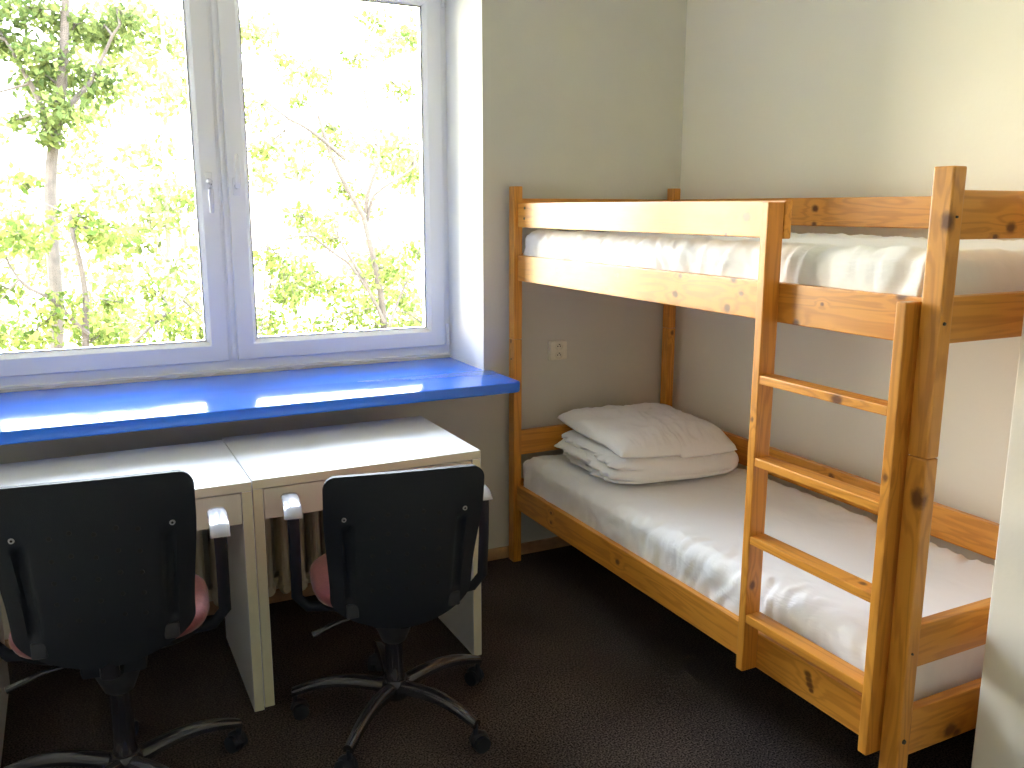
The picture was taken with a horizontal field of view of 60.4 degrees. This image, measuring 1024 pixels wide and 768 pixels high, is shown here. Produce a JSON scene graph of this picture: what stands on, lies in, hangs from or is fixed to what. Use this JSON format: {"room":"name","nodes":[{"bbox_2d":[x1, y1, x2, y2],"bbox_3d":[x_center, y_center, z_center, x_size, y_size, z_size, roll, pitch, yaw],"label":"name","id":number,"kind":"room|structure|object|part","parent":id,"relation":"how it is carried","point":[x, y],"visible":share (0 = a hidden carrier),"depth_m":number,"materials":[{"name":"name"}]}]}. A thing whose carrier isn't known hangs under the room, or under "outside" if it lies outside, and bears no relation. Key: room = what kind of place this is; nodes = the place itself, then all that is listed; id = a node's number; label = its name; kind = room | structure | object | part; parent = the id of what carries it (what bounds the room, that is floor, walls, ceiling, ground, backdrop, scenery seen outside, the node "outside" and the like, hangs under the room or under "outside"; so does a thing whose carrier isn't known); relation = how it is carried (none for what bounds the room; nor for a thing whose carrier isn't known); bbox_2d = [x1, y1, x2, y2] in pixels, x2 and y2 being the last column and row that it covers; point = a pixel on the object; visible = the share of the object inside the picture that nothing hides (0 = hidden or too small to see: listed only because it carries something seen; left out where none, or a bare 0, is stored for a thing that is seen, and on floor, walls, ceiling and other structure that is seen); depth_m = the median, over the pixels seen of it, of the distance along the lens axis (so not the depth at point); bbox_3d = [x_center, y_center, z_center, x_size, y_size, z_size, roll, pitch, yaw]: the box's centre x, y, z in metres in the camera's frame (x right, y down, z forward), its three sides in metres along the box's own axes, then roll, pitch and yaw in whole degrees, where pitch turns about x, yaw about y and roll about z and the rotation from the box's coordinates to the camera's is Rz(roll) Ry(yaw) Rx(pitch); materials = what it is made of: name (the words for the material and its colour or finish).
{"room":"dormitory room","nodes":[
{"label":"dormitory room","id":0,"kind":"room"},
{"bbox_2d":[0,0,686,639],"bbox_3d":[-0.780,-0.546,3.547,3.200,2.720,0.500,-6,13,-26],"label":"wall","id":1,"kind":"structure","parent":0,"point":[551,99],"depth_m":3.72,"materials":[{"name":"grey paint"}]},
{"bbox_2d":[0,0,449,389],"bbox_3d":[-1.147,-0.839,3.450,1.928,1.623,0.160,-6,13,-26],"label":"window","id":2,"kind":"structure","parent":1,"relation":"in","point":[212,30],"depth_m":3.51,"materials":[{"name":"white plastic"}]},
{"bbox_3d":[-1.569,-0.808,3.252,0.912,1.524,0.067,-6,13,-26],"label":"casement sash","id":3,"kind":"part","parent":2,"relation":"part of","materials":[{"name":"white plastic"}]},
{"bbox_3d":[-1.168,-0.739,3.401,0.028,0.158,0.058,-6,13,-26],"label":"handle","id":4,"kind":"part","parent":2,"relation":"part of","materials":[{"name":"white metal"}]},
{"bbox_3d":[-1.075,-0.818,3.433,0.028,0.158,0.058,-6,13,-26],"label":"handle","id":5,"kind":"part","parent":2,"relation":"part of","materials":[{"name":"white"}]},
{"bbox_3d":[-0.723,-0.890,3.669,0.912,1.524,0.067,-6,13,-26],"label":"casement sash","id":6,"kind":"part","parent":2,"relation":"part of","materials":[{"name":"white plastic"}]},
{"bbox_2d":[0,357,519,444],"bbox_3d":[-0.991,0.040,3.308,1.982,0.042,0.664,-6,13,-26],"label":"window sill","id":7,"kind":"structure","parent":1,"relation":"attached to","point":[82,411],"depth_m":3.18,"materials":[{"name":"blue paint"}]},
{"bbox_2d":[5,536,569,648],"bbox_3d":[-0.668,0.807,3.583,3.198,0.052,0.014,-6,13,-26],"label":"baseboard","id":8,"kind":"structure","parent":1,"relation":"attached to","point":[553,542],"depth_m":3.88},
{"bbox_2d":[548,340,566,359],"bbox_3d":[0.200,-0.147,3.825,0.086,0.084,0.033,-6,13,-26],"label":"wall socket","id":9,"kind":"object","parent":1,"relation":"attached to","point":[557,350],"visible":1,"depth_m":3.81,"materials":[{"name":"beige plastic"}]},
{"bbox_2d":[555,351,562,358],"bbox_3d":[0.206,-0.126,3.818,0.035,0.035,0.008,-6,13,-26],"label":"outlet","id":10,"kind":"object","parent":9,"relation":"attached to","point":[558,354],"depth_m":3.82,"materials":[{"name":"beige plastic"}]},
{"bbox_2d":[556,342,562,349],"bbox_3d":[0.206,-0.163,3.811,0.035,0.035,0.008,-6,13,-26],"label":"outlet","id":11,"kind":"object","parent":9,"relation":"attached to","point":[559,345],"depth_m":3.81,"materials":[{"name":"beige plastic"}]},
{"bbox_2d":[1,545,975,767],"bbox_3d":[0.217,1.252,1.880,3.600,0.150,5.050,-6,13,-26],"label":"floor","id":12,"kind":"structure","parent":0,"point":[581,667],"depth_m":2.76,"materials":[{"name":"carpet"}]},
{"bbox_2d":[0,470,247,767],"bbox_3d":[-1.013,0.618,2.248,0.627,0.944,0.599,-4,12,-21],"label":"office chair","id":13,"kind":"object","parent":12,"relation":"on","point":[98,577],"visible":1,"depth_m":1.97,"materials":[{"name":"black plastic"},{"name":"pink red upholstery"},{"name":"chrome metal"}]},
{"bbox_3d":[-1.126,0.709,2.143,0.195,0.044,0.018,-6,13,-30],"label":"height lever","id":14,"kind":"part","parent":13,"relation":"part of","materials":[{"name":"black"}]},
{"bbox_3d":[-1.179,0.982,2.280,0.274,0.065,0.046,-1,11,-5],"label":"leg","id":15,"kind":"part","parent":13,"relation":"part of","materials":[{"name":"black"}]},
{"bbox_3d":[-1.024,0.587,2.263,0.464,0.055,0.410,-4,12,-21],"label":"seat","id":16,"kind":"part","parent":13,"relation":"part of","materials":[{"name":"pink fabric"}]},
{"bbox_3d":[-1.046,1.012,2.129,0.046,0.065,0.274,3,12,13],"label":"leg","id":17,"kind":"part","parent":13,"relation":"part of","materials":[{"name":"black"}]},
{"bbox_3d":[-0.859,0.997,2.206,0.274,0.065,0.046,7,13,31],"label":"leg","id":18,"kind":"part","parent":13,"relation":"part of","materials":[{"name":"black"}]},
{"bbox_3d":[-0.875,0.957,2.404,0.274,0.065,0.046,-9,15,-40],"label":"leg","id":19,"kind":"part","parent":13,"relation":"part of","materials":[{"name":"black"}]},
{"bbox_3d":[-0.784,0.368,2.345,0.049,0.050,0.238,-4,12,-21],"label":"armrest","id":20,"kind":"part","parent":13,"relation":"part of","materials":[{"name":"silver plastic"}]},
{"bbox_2d":[0,440,264,767],"bbox_3d":[-1.214,0.632,2.714,0.742,0.735,0.535,-6,13,-26],"label":"desk","id":21,"kind":"object","parent":12,"relation":"on","point":[219,480],"visible":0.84,"depth_m":2.69,"materials":[{"name":"white laminate"}]},
{"bbox_3d":[-1.532,0.676,2.560,0.030,0.706,0.534,-6,13,-26],"label":"panel","id":22,"kind":"part","parent":21,"relation":"part of","materials":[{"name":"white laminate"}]},
{"bbox_3d":[-1.201,0.354,2.632,0.678,0.094,0.472,-6,13,-26],"label":"drawer","id":23,"kind":"part","parent":21,"relation":"part of","materials":[{"name":"white laminate"}]},
{"bbox_3d":[-0.897,0.615,2.874,0.030,0.706,0.534,-6,13,-26],"label":"panel","id":24,"kind":"part","parent":21,"relation":"part of","materials":[{"name":"white laminate"}]},
{"bbox_2d":[195,510,325,605],"bbox_3d":[-1.068,0.558,3.220,1.294,0.679,0.141,-6,13,-26],"label":"radiator","id":25,"kind":"object","parent":12,"relation":"on","point":[281,580],"visible":0.06,"depth_m":3.29,"materials":[{"name":"beige metal"}]},
{"bbox_2d":[222,416,481,706],"bbox_3d":[-0.559,0.564,3.060,0.740,0.735,0.553,-6,13,-26],"label":"desk","id":26,"kind":"object","parent":12,"relation":"on","point":[300,461],"visible":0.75,"depth_m":2.88,"materials":[{"name":"white laminate"}]},
{"bbox_3d":[-0.876,0.608,2.907,0.030,0.706,0.552,-6,13,-26],"label":"panel","id":27,"kind":"part","parent":26,"relation":"part of","materials":[{"name":"white laminate"}]},
{"bbox_3d":[-0.545,0.286,2.979,0.676,0.094,0.490,-6,13,-26],"label":"drawer","id":28,"kind":"part","parent":26,"relation":"part of","materials":[{"name":"white laminate"}]},
{"bbox_3d":[-0.242,0.547,3.220,0.030,0.706,0.552,-6,13,-26],"label":"panel","id":29,"kind":"part","parent":26,"relation":"part of","materials":[{"name":"white laminate"}]},
{"bbox_2d":[281,464,492,767],"bbox_3d":[-0.359,0.591,2.624,0.632,0.852,0.604,-3,12,-17],"label":"office chair","id":30,"kind":"object","parent":12,"relation":"on","point":[400,545],"visible":1,"depth_m":2.37,"materials":[{"name":"black plastic"},{"name":"pink red upholstery"},{"name":"chrome metal"}]},
{"bbox_3d":[-0.638,0.351,2.542,0.049,0.050,0.238,-3,12,-17],"label":"armrest","id":31,"kind":"part","parent":30,"relation":"part of","materials":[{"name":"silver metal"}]},
{"bbox_3d":[-0.368,0.568,2.641,0.464,0.055,0.410,-3,12,-17],"label":"seat","id":32,"kind":"part","parent":30,"relation":"part of","materials":[{"name":"pink fabric"}]},
{"bbox_3d":[-0.480,0.689,2.529,0.195,0.044,0.018,-5,13,-26],"label":"height lever","id":33,"kind":"part","parent":30,"relation":"part of","materials":[{"name":"black"}]},
{"bbox_3d":[-0.526,0.907,2.656,0.274,0.065,0.046,0,11,-1],"label":"leg","id":34,"kind":"part","parent":30,"relation":"part of","materials":[{"name":"black"}]},
{"bbox_3d":[-0.404,0.939,2.497,0.046,0.065,0.274,3,12,16],"label":"leg","id":35,"kind":"part","parent":30,"relation":"part of","materials":[{"name":"black"}]},
{"bbox_3d":[-0.406,0.875,2.821,0.046,0.065,0.275,-3,12,-17],"label":"leg","id":36,"kind":"part","parent":30,"relation":"part of","materials":[{"name":"black metal"}]},
{"bbox_3d":[-0.211,0.926,2.563,0.274,0.065,0.046,8,14,34],"label":"leg","id":37,"kind":"part","parent":30,"relation":"part of","materials":[{"name":"black"}]},
{"bbox_3d":[-0.216,0.887,2.762,0.274,0.065,0.046,-8,14,-36],"label":"leg","id":38,"kind":"part","parent":30,"relation":"part of","materials":[{"name":"black"}]},
{"bbox_3d":[-0.113,0.320,2.701,0.049,0.050,0.238,-3,12,-17],"label":"armrest","id":39,"kind":"part","parent":30,"relation":"part of","materials":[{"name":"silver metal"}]},
{"bbox_2d":[509,166,1023,767],"bbox_3d":[0.798,0.130,3.014,0.866,1.608,2.042,-6,13,-26],"label":"bunk bed","id":40,"kind":"object","parent":12,"relation":"on","point":[876,703],"visible":0.68,"depth_m":2.25,"materials":[{"name":"brown wood"}]},
{"bbox_3d":[0.015,-0.496,3.625,0.038,0.622,0.049,-6,13,-26],"label":"post","id":41,"kind":"part","parent":40,"relation":"part of","materials":[{"name":"brown wood"}]},
{"bbox_3d":[0.013,0.293,3.782,0.038,0.984,0.049,-6,13,-26],"label":"post","id":42,"kind":"part","parent":40,"relation":"part of","materials":[{"name":"brown wood"}]},
{"bbox_3d":[0.371,-0.553,2.911,0.024,0.097,1.501,-6,13,-26],"label":"guard rail","id":43,"kind":"part","parent":40,"relation":"part of","materials":[{"name":"brown wood"}]},
{"bbox_3d":[0.719,0.224,4.131,0.038,0.984,0.049,-6,13,-26],"label":"post","id":44,"kind":"part","parent":40,"relation":"part of","materials":[{"name":"brown wood"}]},
{"bbox_3d":[0.721,-0.565,3.973,0.038,0.622,0.049,-6,13,-26],"label":"post","id":45,"kind":"part","parent":40,"relation":"part of","materials":[{"name":"brown wood"}]},
{"bbox_3d":[0.467,0.660,2.954,0.024,0.106,1.938,-6,13,-26],"label":"rail","id":46,"kind":"part","parent":40,"relation":"part of","materials":[{"name":"brown wood"}]},
{"bbox_3d":[0.469,-0.306,2.761,0.024,0.103,1.938,-6,13,-26],"label":"rail","id":47,"kind":"part","parent":40,"relation":"part of","materials":[{"name":"brown wood"}]},
{"bbox_2d":[523,454,994,701],"bbox_3d":[0.814,0.521,3.108,0.776,0.165,1.955,-6,13,-26],"label":"mattress","id":48,"kind":"object","parent":40,"relation":"on","point":[692,530],"visible":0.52,"depth_m":2.82,"materials":[{"name":"white fabric"}]},
{"bbox_2d":[554,430,738,483],"bbox_3d":[0.551,0.275,3.629,0.633,0.129,0.601,-4,12,-21],"label":"duvet","id":49,"kind":"object","parent":48,"relation":"on","point":[582,451],"visible":0.58,"depth_m":3.38,"materials":[{"name":"white fabric"}]},
{"bbox_2d":[557,402,736,457],"bbox_3d":[0.544,0.176,3.638,0.529,0.128,0.600,-4,12,-21],"label":"pillow","id":50,"kind":"object","parent":49,"relation":"on","point":[642,430],"visible":1,"depth_m":3.46,"materials":[{"name":"white fabric"}]},
{"bbox_2d":[523,229,1023,296],"bbox_3d":[0.817,-0.420,2.920,0.777,0.160,1.958,-6,13,-26],"label":"mattress","id":51,"kind":"object","parent":40,"relation":"on","point":[870,263],"visible":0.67,"depth_m":2.36,"materials":[{"name":"white fabric"}]},
{"bbox_3d":[1.166,-0.599,3.059,0.024,0.100,1.938,-6,13,-26],"label":"wall guard rail","id":52,"kind":"part","parent":40,"relation":"part of","materials":[{"name":"brown wood"}]},
{"bbox_3d":[0.907,0.643,2.040,0.038,0.984,0.051,-6,13,-26],"label":"post","id":53,"kind":"part","parent":40,"relation":"part of","materials":[{"name":"brown wood"}]},
{"bbox_3d":[0.908,-0.146,1.882,0.038,0.622,0.051,-6,13,-26],"label":"post","id":54,"kind":"part","parent":40,"relation":"part of","materials":[{"name":"brown wood"}]},
{"bbox_2d":[672,0,1023,565],"bbox_3d":[1.693,-0.320,2.436,0.200,2.720,4.850,-6,13,-26],"label":"wall","id":55,"kind":"structure","parent":0,"point":[782,98],"depth_m":3.14,"materials":[{"name":"paint"}]},
{"bbox_2d":[971,318,1023,767],"bbox_3d":[1.895,-0.047,1.073,0.689,2.720,2.185,-6,13,-26],"label":"wall pier","id":56,"kind":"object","parent":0,"point":[999,732],"depth_m":1.98,"materials":[{"name":"paint"}]},
{"label":"outside","id":57,"kind":"structure","parent":0,"visible":0},
{"bbox_2d":[0,259,421,351],"bbox_3d":[-24.296,-4.020,54.152,120.000,0.001,108.500,-6,13,-26],"label":"ground","id":58,"kind":"structure","parent":57,"point":[333,267],"depth_m":66.97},
{"bbox_2d":[0,64,132,349],"bbox_3d":[-10.397,-2.038,19.167,4.473,9.898,2.504,-6,13,-26],"label":"broadleaf tree","id":59,"kind":"object","parent":58,"relation":"on","point":[41,264],"visible":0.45,"depth_m":18.85,"materials":[{"name":"green plant"}]},
{"bbox_2d":[0,0,149,348],"bbox_3d":[-5.403,-0.334,10.799,2.411,9.865,1.476,-6,13,-26],"label":"broadleaf tree","id":60,"kind":"object","parent":58,"relation":"on","point":[54,93],"visible":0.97,"depth_m":10.13,"materials":[{"name":"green plant"}]},
{"bbox_2d":[0,161,204,351],"bbox_3d":[-4.515,1.158,10.102,3.197,7.213,1.579,-6,13,-26],"label":"young tree","id":61,"kind":"object","parent":58,"relation":"on","point":[75,225],"visible":0.57,"depth_m":9.23,"materials":[{"name":"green plant"}]},
{"bbox_2d":[40,0,251,346],"bbox_3d":[-5.793,-1.334,14.705,3.403,10.281,2.715,-6,13,-26],"label":"broadleaf tree","id":62,"kind":"object","parent":58,"relation":"on","point":[165,209],"visible":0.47,"depth_m":14.12,"materials":[{"name":"green plant"}]},
{"bbox_2d":[240,0,364,335],"bbox_3d":[-4.714,-2.396,18.660,3.525,10.814,2.106,-8,14,-35],"label":"broadleaf tree","id":63,"kind":"object","parent":58,"relation":"on","point":[257,35],"visible":0.45,"depth_m":18.04,"materials":[{"name":"green plant"}]},
{"bbox_2d":[246,6,422,335],"bbox_3d":[-1.753,0.242,10.373,3.127,8.900,1.483,-6,13,-26],"label":"slender tree","id":64,"kind":"object","parent":58,"relation":"on","point":[271,264],"visible":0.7,"depth_m":9.66,"materials":[{"name":"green plant"}]},
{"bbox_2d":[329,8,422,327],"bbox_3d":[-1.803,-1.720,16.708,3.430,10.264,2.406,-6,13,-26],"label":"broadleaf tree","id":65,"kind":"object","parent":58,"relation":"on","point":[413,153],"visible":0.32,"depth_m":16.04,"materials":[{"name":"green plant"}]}
]}

